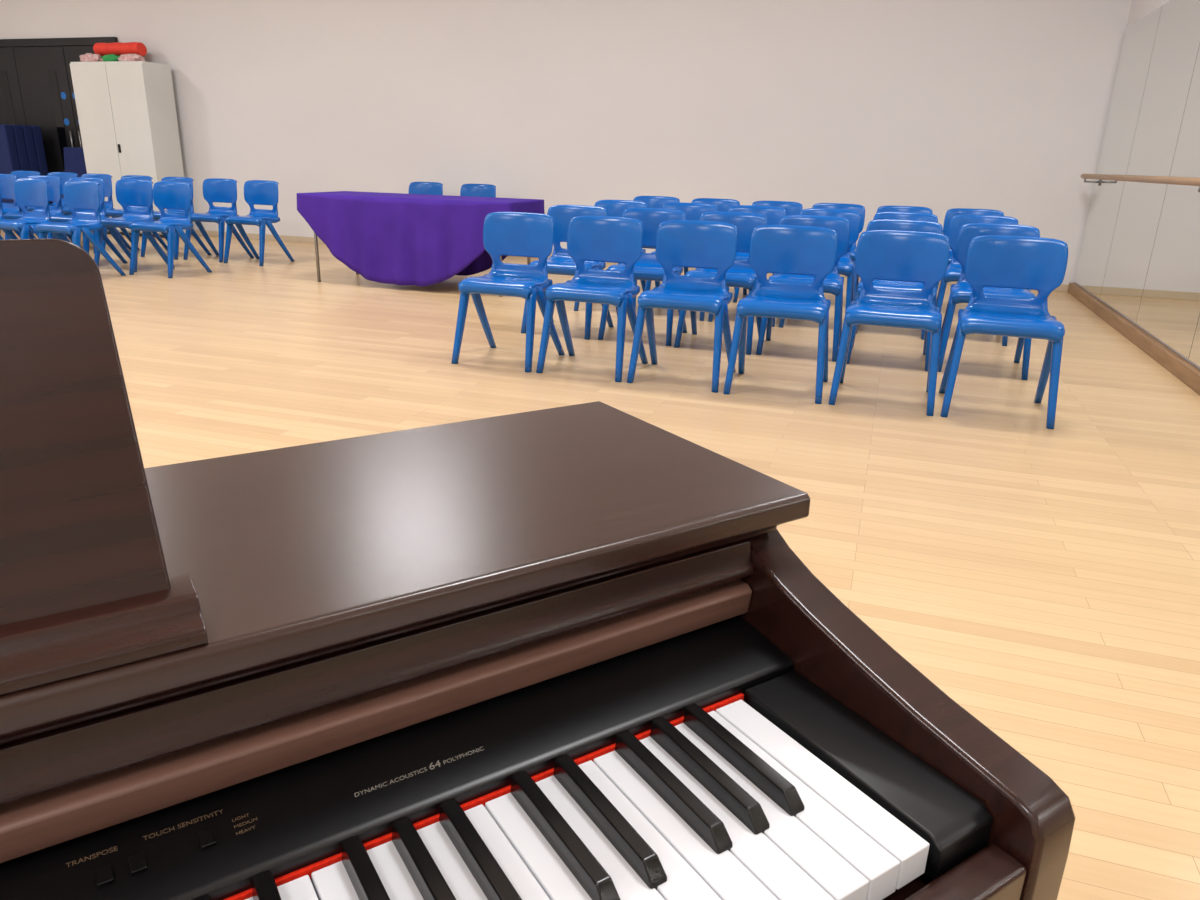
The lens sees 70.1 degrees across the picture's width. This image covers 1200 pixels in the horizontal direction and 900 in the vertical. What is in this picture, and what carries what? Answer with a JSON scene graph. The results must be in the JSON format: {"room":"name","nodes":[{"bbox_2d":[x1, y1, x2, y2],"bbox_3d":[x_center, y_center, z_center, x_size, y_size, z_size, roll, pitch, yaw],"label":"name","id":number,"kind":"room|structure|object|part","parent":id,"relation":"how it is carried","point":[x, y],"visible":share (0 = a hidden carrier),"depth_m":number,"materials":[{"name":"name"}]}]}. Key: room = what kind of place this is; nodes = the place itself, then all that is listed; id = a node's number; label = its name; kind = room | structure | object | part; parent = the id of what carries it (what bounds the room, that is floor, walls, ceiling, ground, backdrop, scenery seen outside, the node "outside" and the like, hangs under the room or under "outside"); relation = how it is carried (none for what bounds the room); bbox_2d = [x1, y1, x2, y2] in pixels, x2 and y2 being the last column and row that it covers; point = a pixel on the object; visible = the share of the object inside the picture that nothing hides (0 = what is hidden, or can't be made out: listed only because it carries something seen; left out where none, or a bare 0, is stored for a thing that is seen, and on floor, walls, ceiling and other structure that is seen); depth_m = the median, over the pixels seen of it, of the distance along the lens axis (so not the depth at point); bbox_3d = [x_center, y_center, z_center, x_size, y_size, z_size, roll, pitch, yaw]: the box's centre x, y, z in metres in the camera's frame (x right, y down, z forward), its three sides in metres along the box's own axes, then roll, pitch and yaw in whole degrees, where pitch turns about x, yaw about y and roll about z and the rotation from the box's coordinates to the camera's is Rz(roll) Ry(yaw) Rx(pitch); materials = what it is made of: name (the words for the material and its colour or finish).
{"room":"music room","nodes":[
{"label":"music room","id":0,"kind":"room"},
{"bbox_2d":[0,0,1131,283],"bbox_3d":[-2.470,-4.298,9.739,15.030,3.900,0.120,8,20,17],"label":"wall","id":1,"kind":"structure","parent":0,"point":[940,106],"depth_m":8.85,"materials":[{"name":"white paint"}]},
{"bbox_2d":[0,37,117,169],"bbox_3d":[-7.321,-4.186,11.414,2.680,2.360,0.069,8,20,17],"label":"door","id":2,"kind":"structure","parent":1,"relation":"in","point":[82,41],"depth_m":11.18,"materials":[{"name":"black glass"}]},
{"bbox_3d":[-7.941,-4.444,11.549,0.140,1.230,0.006,8,20,17],"label":"vision panel","id":3,"kind":"part","parent":2,"relation":"part of","materials":[{"name":"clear glass"}]},
{"bbox_2d":[13,46,78,172],"bbox_3d":[-7.293,-4.147,11.435,0.850,2.255,0.033,8,20,17],"label":"leaf","id":4,"kind":"object","parent":2,"relation":"attached to","point":[33,64],"visible":0.51,"depth_m":11.25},
{"bbox_3d":[-7.128,-4.335,11.293,0.140,1.230,0.006,8,20,17],"label":"vision panel","id":5,"kind":"part","parent":2,"relation":"part of","materials":[{"name":"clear glass"}]},
{"bbox_3d":[-7.289,-5.263,11.057,2.680,0.090,0.049,8,20,17],"label":"frame","id":6,"kind":"part","parent":2,"relation":"part of","materials":[{"name":"black wood"}]},
{"bbox_2d":[61,92,78,125],"bbox_3d":[-6.897,-4.451,11.171,0.330,0.410,0.004,8,20,17],"label":"discs","id":7,"kind":"object","parent":2,"relation":"attached to","point":[63,95],"visible":0.66,"depth_m":11.16},
{"bbox_3d":[-6.970,-4.033,11.318,0.019,0.350,0.034,8,20,17],"label":"pull handle","id":8,"kind":"part","parent":2,"relation":"part of","materials":[{"name":"grey metal"}]},
{"bbox_2d":[63,46,94,147],"bbox_3d":[-6.506,-4.042,11.187,0.795,2.255,0.033,8,20,17],"label":"leaf","id":9,"kind":"object","parent":2,"relation":"attached to","point":[71,53],"visible":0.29,"depth_m":10.95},
{"bbox_3d":[-6.828,-4.014,11.274,0.019,0.350,0.034,8,20,17],"label":"pull handle","id":10,"kind":"part","parent":2,"relation":"part of","materials":[{"name":"grey metal"}]},
{"bbox_2d":[191,230,1068,291],"bbox_3d":[-0.790,-2.231,9.743,11.130,0.070,0.015,8,20,17],"label":"baseboard","id":11,"kind":"structure","parent":1,"relation":"attached to","point":[1063,287],"depth_m":10.71,"materials":[{"name":"paint"}]},
{"bbox_2d":[0,229,1199,899],"bbox_3d":[-4.748,-0.357,4.187,15.030,0.100,13.870,8,20,17],"label":"floor","id":12,"kind":"structure","parent":0,"point":[1046,581],"depth_m":3.50,"materials":[{"name":"brown wood"}]},
{"bbox_2d":[0,179,3,239],"bbox_3d":[-5.541,-2.016,7.614,0.474,0.789,0.500,9,20,21],"label":"chair","id":13,"kind":"object","parent":12,"relation":"on","point":[1,206],"visible":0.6,"depth_m":7.62,"materials":[{"name":"blue plastic"}]},
{"bbox_2d":[0,174,19,236],"bbox_3d":[-5.909,-2.283,8.371,0.474,0.789,0.500,8,20,19],"label":"chair","id":14,"kind":"object","parent":12,"relation":"on","point":[7,180],"visible":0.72,"depth_m":8.40,"materials":[{"name":"blue plastic"}]},
{"bbox_2d":[0,178,51,239],"bbox_3d":[-5.012,-1.944,7.446,0.474,0.789,0.500,9,20,21],"label":"chair","id":15,"kind":"object","parent":12,"relation":"on","point":[29,192],"visible":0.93,"depth_m":7.48,"materials":[{"name":"blue plastic"}]},
{"bbox_2d":[0,124,52,210],"bbox_3d":[-8.055,-3.635,11.384,1.350,1.300,0.515,8,20,17],"label":"mat","id":16,"kind":"object","parent":12,"relation":"on","point":[21,146],"visible":0.48,"depth_m":11.01,"materials":[{"name":"blue fabric"}]},
{"bbox_2d":[2,171,55,238],"bbox_3d":[-6.449,-2.694,9.533,0.474,0.789,0.500,7,19,15],"label":"chair","id":17,"kind":"object","parent":12,"relation":"on","point":[20,174],"visible":0.2,"depth_m":9.57,"materials":[{"name":"blue plastic"}]},
{"bbox_2d":[3,175,70,241],"bbox_3d":[-5.399,-2.219,8.223,0.474,0.789,0.500,7,20,16],"label":"chair","id":18,"kind":"object","parent":12,"relation":"on","point":[53,187],"visible":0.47,"depth_m":8.24,"materials":[{"name":"blue plastic"}]},
{"bbox_2d":[27,172,77,238],"bbox_3d":[-5.944,-2.629,9.384,0.474,0.789,0.500,7,19,15],"label":"chair","id":19,"kind":"object","parent":12,"relation":"on","point":[65,176],"visible":0.23,"depth_m":9.42,"materials":[{"name":"blue plastic"}]},
{"bbox_2d":[61,147,86,232],"bbox_3d":[-6.808,-3.324,10.962,0.460,1.048,0.518,8,20,17],"label":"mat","id":20,"kind":"object","parent":12,"relation":"on","point":[74,160],"visible":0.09,"depth_m":11.04,"materials":[{"name":"blue fabric"}]},
{"bbox_2d":[35,180,125,275],"bbox_3d":[-4.478,-1.877,7.291,0.474,0.789,0.500,9,20,21],"label":"chair","id":21,"kind":"object","parent":12,"relation":"on","point":[77,194],"visible":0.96,"depth_m":7.31,"materials":[{"name":"blue plastic"}]},
{"bbox_2d":[47,177,127,262],"bbox_3d":[-4.885,-2.147,8.053,0.474,0.789,0.500,7,19,15],"label":"chair","id":22,"kind":"object","parent":12,"relation":"on","point":[54,218],"visible":0.43,"depth_m":8.07,"materials":[{"name":"blue plastic"}]},
{"bbox_2d":[62,174,130,252],"bbox_3d":[-5.453,-2.546,9.178,0.474,0.789,0.500,7,20,16],"label":"chair","id":23,"kind":"object","parent":12,"relation":"on","point":[106,177],"visible":0.36,"depth_m":9.19,"materials":[{"name":"blue plastic"}]},
{"bbox_2d":[70,61,185,237],"bbox_3d":[-5.865,-3.738,10.726,1.120,2.030,0.452,8,20,17],"label":"storage cabinet","id":24,"kind":"object","parent":12,"relation":"on","point":[126,110],"visible":0.71,"depth_m":10.42,"materials":[{"name":"paint"}]},
{"bbox_2d":[79,53,103,61],"bbox_3d":[-6.175,-4.764,10.394,0.342,0.105,0.140,8,20,17],"label":"plastic bag","id":25,"kind":"object","parent":24,"relation":"on","point":[88,57],"visible":0.84,"depth_m":10.34,"materials":[{"name":"pink plastic"}]},
{"bbox_3d":[-6.194,-3.732,10.620,0.553,1.950,0.021,8,20,17],"label":"door","id":26,"kind":"part","parent":24,"relation":"part of","materials":[{"name":"paint"}]},
{"bbox_2d":[103,54,118,61],"bbox_3d":[-5.888,-4.717,10.302,0.228,0.092,0.126,8,20,17],"label":"bundle","id":27,"kind":"object","parent":24,"relation":"on","point":[111,57],"visible":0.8,"depth_m":10.26,"materials":[{"name":"fabric"}]},
{"bbox_2d":[93,42,146,57],"bbox_3d":[-5.861,-4.852,10.463,0.680,0.238,0.160,8,20,17],"label":"roll","id":28,"kind":"object","parent":24,"relation":"on","point":[117,48],"visible":0.7,"depth_m":10.38,"materials":[{"name":"red fabric"}]},
{"bbox_2d":[117,54,144,60],"bbox_3d":[-5.591,-4.679,10.208,0.377,0.093,0.139,8,20,17],"label":"plastic bag","id":29,"kind":"object","parent":24,"relation":"on","point":[125,57],"visible":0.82,"depth_m":10.16,"materials":[{"name":"pink plastic"}]},
{"bbox_3d":[-5.665,-3.661,10.453,0.553,1.950,0.021,8,20,17],"label":"door","id":30,"kind":"part","parent":24,"relation":"part of","materials":[{"name":"paint"}]},
{"bbox_2d":[100,175,167,253],"bbox_3d":[-4.943,-2.480,9.026,0.474,0.789,0.500,8,20,18],"label":"chair","id":31,"kind":"object","parent":12,"relation":"on","point":[114,213],"visible":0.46,"depth_m":9.06,"materials":[{"name":"blue plastic"}]},
{"bbox_2d":[94,179,174,271],"bbox_3d":[-4.353,-2.084,7.908,0.474,0.789,0.500,7,20,16],"label":"chair","id":32,"kind":"object","parent":12,"relation":"on","point":[131,192],"visible":0.83,"depth_m":7.95,"materials":[{"name":"blue plastic"}]},
{"bbox_2d":[129,181,211,277],"bbox_3d":[-3.866,-1.971,7.616,0.474,0.789,0.500,8,20,18],"label":"chair","id":33,"kind":"object","parent":12,"relation":"on","point":[166,194],"visible":1,"depth_m":7.62,"materials":[{"name":"blue plastic"}]},
{"bbox_2d":[140,177,211,259],"bbox_3d":[-4.438,-2.414,8.870,0.474,0.789,0.500,8,20,18],"label":"chair","id":34,"kind":"object","parent":12,"relation":"on","point":[157,214],"visible":0.44,"depth_m":8.85,"materials":[{"name":"blue plastic"}]},
{"bbox_2d":[183,178,253,261],"bbox_3d":[-3.933,-2.357,8.743,0.474,0.789,0.500,7,20,17],"label":"chair","id":35,"kind":"object","parent":12,"relation":"on","point":[220,190],"visible":0.97,"depth_m":8.77,"materials":[{"name":"blue plastic"}]},
{"bbox_2d":[224,180,293,265],"bbox_3d":[-3.436,-2.276,8.544,0.474,0.789,0.500,8,20,19],"label":"chair","id":36,"kind":"object","parent":12,"relation":"on","point":[257,192],"visible":1,"depth_m":8.55,"materials":[{"name":"blue plastic"}]},
{"bbox_2d":[297,191,544,296],"bbox_3d":[-1.527,-1.797,7.366,2.011,0.741,0.818,8,20,17],"label":"draped table","id":37,"kind":"object","parent":12,"relation":"on","point":[421,240],"visible":0.8,"depth_m":7.04,"materials":[{"name":"purple fabric"}]},
{"bbox_2d":[409,182,442,194],"bbox_3d":[-1.970,-2.541,9.439,0.474,0.789,0.500,8,20,17],"label":"chair","id":38,"kind":"object","parent":12,"relation":"on","point":[428,188],"visible":0.18,"depth_m":9.47,"materials":[{"name":"blue plastic"}]},
{"bbox_2d":[460,184,495,196],"bbox_3d":[-1.365,-2.459,9.248,0.474,0.789,0.500,8,20,17],"label":"chair","id":39,"kind":"object","parent":12,"relation":"on","point":[475,190],"visible":0.26,"depth_m":9.28,"materials":[{"name":"blue plastic"}]},
{"bbox_2d":[451,212,564,371],"bbox_3d":[-0.499,-0.888,4.699,0.474,0.789,0.500,8,20,19],"label":"chair","id":40,"kind":"object","parent":12,"relation":"on","point":[522,234],"visible":1,"depth_m":4.71,"materials":[{"name":"blue plastic"}]},
{"bbox_2d":[0,239,1074,899],"bbox_3d":[-0.472,0.447,0.391,1.404,1.040,0.531,-10,22,-31],"label":"digital piano","id":41,"kind":"object","parent":12,"relation":"on","point":[578,651],"visible":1,"depth_m":0.47,"materials":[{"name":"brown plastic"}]},
{"bbox_2d":[66,809,256,866],"bbox_3d":[-0.211,0.191,0.418,0.065,0.003,0.058,8,20,17],"label":"print","id":42,"kind":"object","parent":41,"relation":"on","point":[147,837],"depth_m":0.42,"materials":[{"name":"white"}]},
{"bbox_3d":[-0.513,0.124,0.363,1.378,0.016,0.248,-10,22,-31],"label":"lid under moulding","id":43,"kind":"part","parent":41,"relation":"part of","materials":[{"name":"brown wood"}]},
{"bbox_3d":[-0.494,0.216,0.358,1.322,0.028,0.268,-10,22,-31],"label":"control panel","id":44,"kind":"part","parent":41,"relation":"part of","materials":[{"name":"black plastic"}]},
{"bbox_3d":[-0.513,0.108,0.358,1.398,0.018,0.280,-10,22,-31],"label":"lid","id":45,"kind":"part","parent":41,"relation":"part of","materials":[{"name":"brown wood"}]},
{"bbox_2d":[354,747,483,796],"bbox_3d":[-0.099,0.177,0.473,0.048,0.001,0.060,8,20,17],"label":"print","id":46,"kind":"object","parent":41,"relation":"on","point":[379,771],"depth_m":0.47,"materials":[{"name":"white"}]},
{"bbox_2d":[521,205,613,339],"bbox_3d":[-0.199,-1.172,5.559,0.474,0.789,0.500,8,20,18],"label":"chair","id":47,"kind":"object","parent":12,"relation":"on","point":[560,262],"visible":0.51,"depth_m":5.58,"materials":[{"name":"blue plastic"}]},
{"bbox_2d":[536,216,647,381],"bbox_3d":[-0.024,-0.824,4.549,0.474,0.789,0.500,8,20,18],"label":"chair","id":48,"kind":"object","parent":12,"relation":"on","point":[589,238],"visible":0.99,"depth_m":4.56,"materials":[{"name":"blue plastic"}]},
{"bbox_2d":[574,200,647,310],"bbox_3d":[0.110,-1.461,6.431,0.474,0.789,0.500,7,20,16],"label":"chair","id":49,"kind":"object","parent":12,"relation":"on","point":[615,208],"visible":0.14,"depth_m":6.47,"materials":[{"name":"blue plastic"}]},
{"bbox_2d":[598,208,686,345],"bbox_3d":[0.295,-1.116,5.433,0.474,0.789,0.500,7,20,16],"label":"chair","id":50,"kind":"object","parent":12,"relation":"on","point":[647,267],"visible":0.56,"depth_m":5.44,"materials":[{"name":"blue plastic"}]},
{"bbox_2d":[618,196,679,263],"bbox_3d":[0.430,-1.755,7.322,0.474,0.789,0.500,8,20,18],"label":"chair","id":51,"kind":"object","parent":12,"relation":"on","point":[658,202],"visible":0.2,"depth_m":7.35,"materials":[{"name":"blue plastic"}]},
{"bbox_2d":[644,202,717,320],"bbox_3d":[0.610,-1.400,6.292,0.474,0.789,0.500,8,20,18],"label":"chair","id":52,"kind":"object","parent":12,"relation":"on","point":[693,211],"visible":0.24,"depth_m":6.31,"materials":[{"name":"blue plastic"}]},
{"bbox_2d":[627,220,736,392],"bbox_3d":[0.449,-0.760,4.400,0.474,0.789,0.500,8,20,18],"label":"chair","id":53,"kind":"object","parent":12,"relation":"on","point":[679,243],"visible":0.99,"depth_m":4.41,"materials":[{"name":"blue plastic"}]},
{"bbox_2d":[684,198,739,291],"bbox_3d":[0.914,-1.688,7.164,0.474,0.789,0.500,8,20,18],"label":"chair","id":54,"kind":"object","parent":12,"relation":"on","point":[723,205],"visible":0.12,"depth_m":7.18,"materials":[{"name":"blue plastic"}]},
{"bbox_2d":[674,212,766,354],"bbox_3d":[0.766,-1.044,5.258,0.474,0.789,0.500,8,20,18],"label":"chair","id":55,"kind":"object","parent":12,"relation":"on","point":[741,274],"visible":0.48,"depth_m":5.25,"materials":[{"name":"blue plastic"}]},
{"bbox_2d":[708,205,785,326],"bbox_3d":[1.079,-1.337,6.145,0.474,0.789,0.500,7,20,16],"label":"chair","id":56,"kind":"object","parent":12,"relation":"on","point":[773,214],"visible":0.28,"depth_m":6.15,"materials":[{"name":"blue plastic"}]},
{"bbox_2d":[733,201,802,302],"bbox_3d":[1.396,-1.620,7.001,0.474,0.789,0.500,8,20,18],"label":"chair","id":57,"kind":"object","parent":12,"relation":"on","point":[792,208],"visible":0.16,"depth_m":7.00,"materials":[{"name":"blue plastic"}]},
{"bbox_2d":[723,225,837,403],"bbox_3d":[0.916,-0.694,4.243,0.474,0.789,0.500,7,20,16],"label":"chair","id":58,"kind":"object","parent":12,"relation":"on","point":[779,249],"visible":1,"depth_m":4.26,"materials":[{"name":"blue plastic"}]},
{"bbox_2d":[756,215,849,361],"bbox_3d":[1.238,-0.988,5.131,0.474,0.789,0.500,7,20,16],"label":"chair","id":59,"kind":"object","parent":12,"relation":"on","point":[833,283],"visible":0.52,"depth_m":5.09,"materials":[{"name":"blue plastic"}]},
{"bbox_2d":[779,208,860,327],"bbox_3d":[1.559,-1.272,5.992,0.474,0.789,0.500,8,20,18],"label":"chair","id":60,"kind":"object","parent":12,"relation":"on","point":[846,266],"visible":0.39,"depth_m":5.96,"materials":[{"name":"blue plastic"}]},
{"bbox_2d":[812,203,864,300],"bbox_3d":[1.861,-1.563,6.872,0.474,0.789,0.500,8,20,18],"label":"chair","id":61,"kind":"object","parent":12,"relation":"on","point":[855,207],"visible":0.26,"depth_m":6.85,"materials":[{"name":"blue plastic"}]},
{"bbox_2d":[828,230,949,415],"bbox_3d":[1.403,-0.632,4.100,0.474,0.789,0.500,8,20,18],"label":"chair","id":62,"kind":"object","parent":12,"relation":"on","point":[891,255],"visible":1,"depth_m":4.11,"materials":[{"name":"blue plastic"}]},
{"bbox_2d":[846,219,942,370],"bbox_3d":[1.714,-0.915,4.955,0.474,0.789,0.500,8,20,17],"label":"chair","id":63,"kind":"object","parent":12,"relation":"on","point":[879,224],"visible":0.36,"depth_m":4.93,"materials":[{"name":"blue plastic"}]},
{"bbox_2d":[856,211,937,339],"bbox_3d":[2.032,-1.208,5.840,0.474,0.789,0.500,8,20,18],"label":"chair","id":64,"kind":"object","parent":12,"relation":"on","point":[886,214],"visible":0.18,"depth_m":5.86,"materials":[{"name":"blue plastic"}]},
{"bbox_2d":[876,205,932,213],"bbox_3d":[2.342,-1.500,6.725,0.474,0.789,0.500,8,20,18],"label":"chair","id":65,"kind":"object","parent":12,"relation":"on","point":[882,208],"visible":0.12,"depth_m":6.75,"materials":[{"name":"blue plastic"}]},
{"bbox_2d":[935,208,1003,290],"bbox_3d":[2.827,-1.437,6.578,0.474,0.789,0.500,8,20,19],"label":"chair","id":66,"kind":"object","parent":12,"relation":"on","point":[950,213],"visible":0.24,"depth_m":6.62,"materials":[{"name":"blue plastic"}]},
{"bbox_2d":[936,214,1017,345],"bbox_3d":[2.508,-1.149,5.705,0.474,0.789,0.500,8,20,19],"label":"chair","id":67,"kind":"object","parent":12,"relation":"on","point":[954,269],"visible":0.32,"depth_m":5.73,"materials":[{"name":"blue plastic"}]},
{"bbox_2d":[937,223,1039,379],"bbox_3d":[2.197,-0.856,4.820,0.474,0.789,0.500,8,20,18],"label":"chair","id":68,"kind":"object","parent":12,"relation":"on","point":[960,292],"visible":0.5,"depth_m":4.80,"materials":[{"name":"blue plastic"}]},
{"bbox_2d":[939,235,1067,428],"bbox_3d":[1.878,-0.569,3.950,0.474,0.789,0.500,8,20,18],"label":"chair","id":69,"kind":"object","parent":12,"relation":"on","point":[1039,264],"visible":1,"depth_m":3.96,"materials":[{"name":"blue plastic"}]},
{"bbox_2d":[1075,0,1199,368],"bbox_3d":[2.375,-1.301,1.315,0.120,3.900,13.670,8,20,17],"label":"wall","id":70,"kind":"structure","parent":0,"point":[1139,9],"depth_m":6.82,"materials":[{"name":"white paint"}]},
{"bbox_2d":[1068,283,1199,394],"bbox_3d":[2.244,0.493,1.946,0.050,0.090,13.654,8,20,17],"label":"baseboard","id":71,"kind":"structure","parent":70,"relation":"attached to","point":[1189,374],"depth_m":5.53,"materials":[{"name":"brown wood"}]},
{"bbox_2d":[1074,0,1199,366],"bbox_3d":[2.320,-0.610,1.672,0.014,2.140,13.414,8,20,17],"label":"wall mirror","id":72,"kind":"object","parent":70,"relation":"attached to","point":[1139,254],"visible":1,"depth_m":5.95,"materials":[{"name":"clear glass"}]},
{"bbox_2d":[1081,174,1199,192],"bbox_3d":[2.420,-0.631,2.244,0.142,0.096,11.970,8,20,17],"label":"ballet barre","id":73,"kind":"object","parent":72,"relation":"attached to","point":[1130,178],"visible":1,"depth_m":5.57,"materials":[{"name":"brown wood"}]}
]}

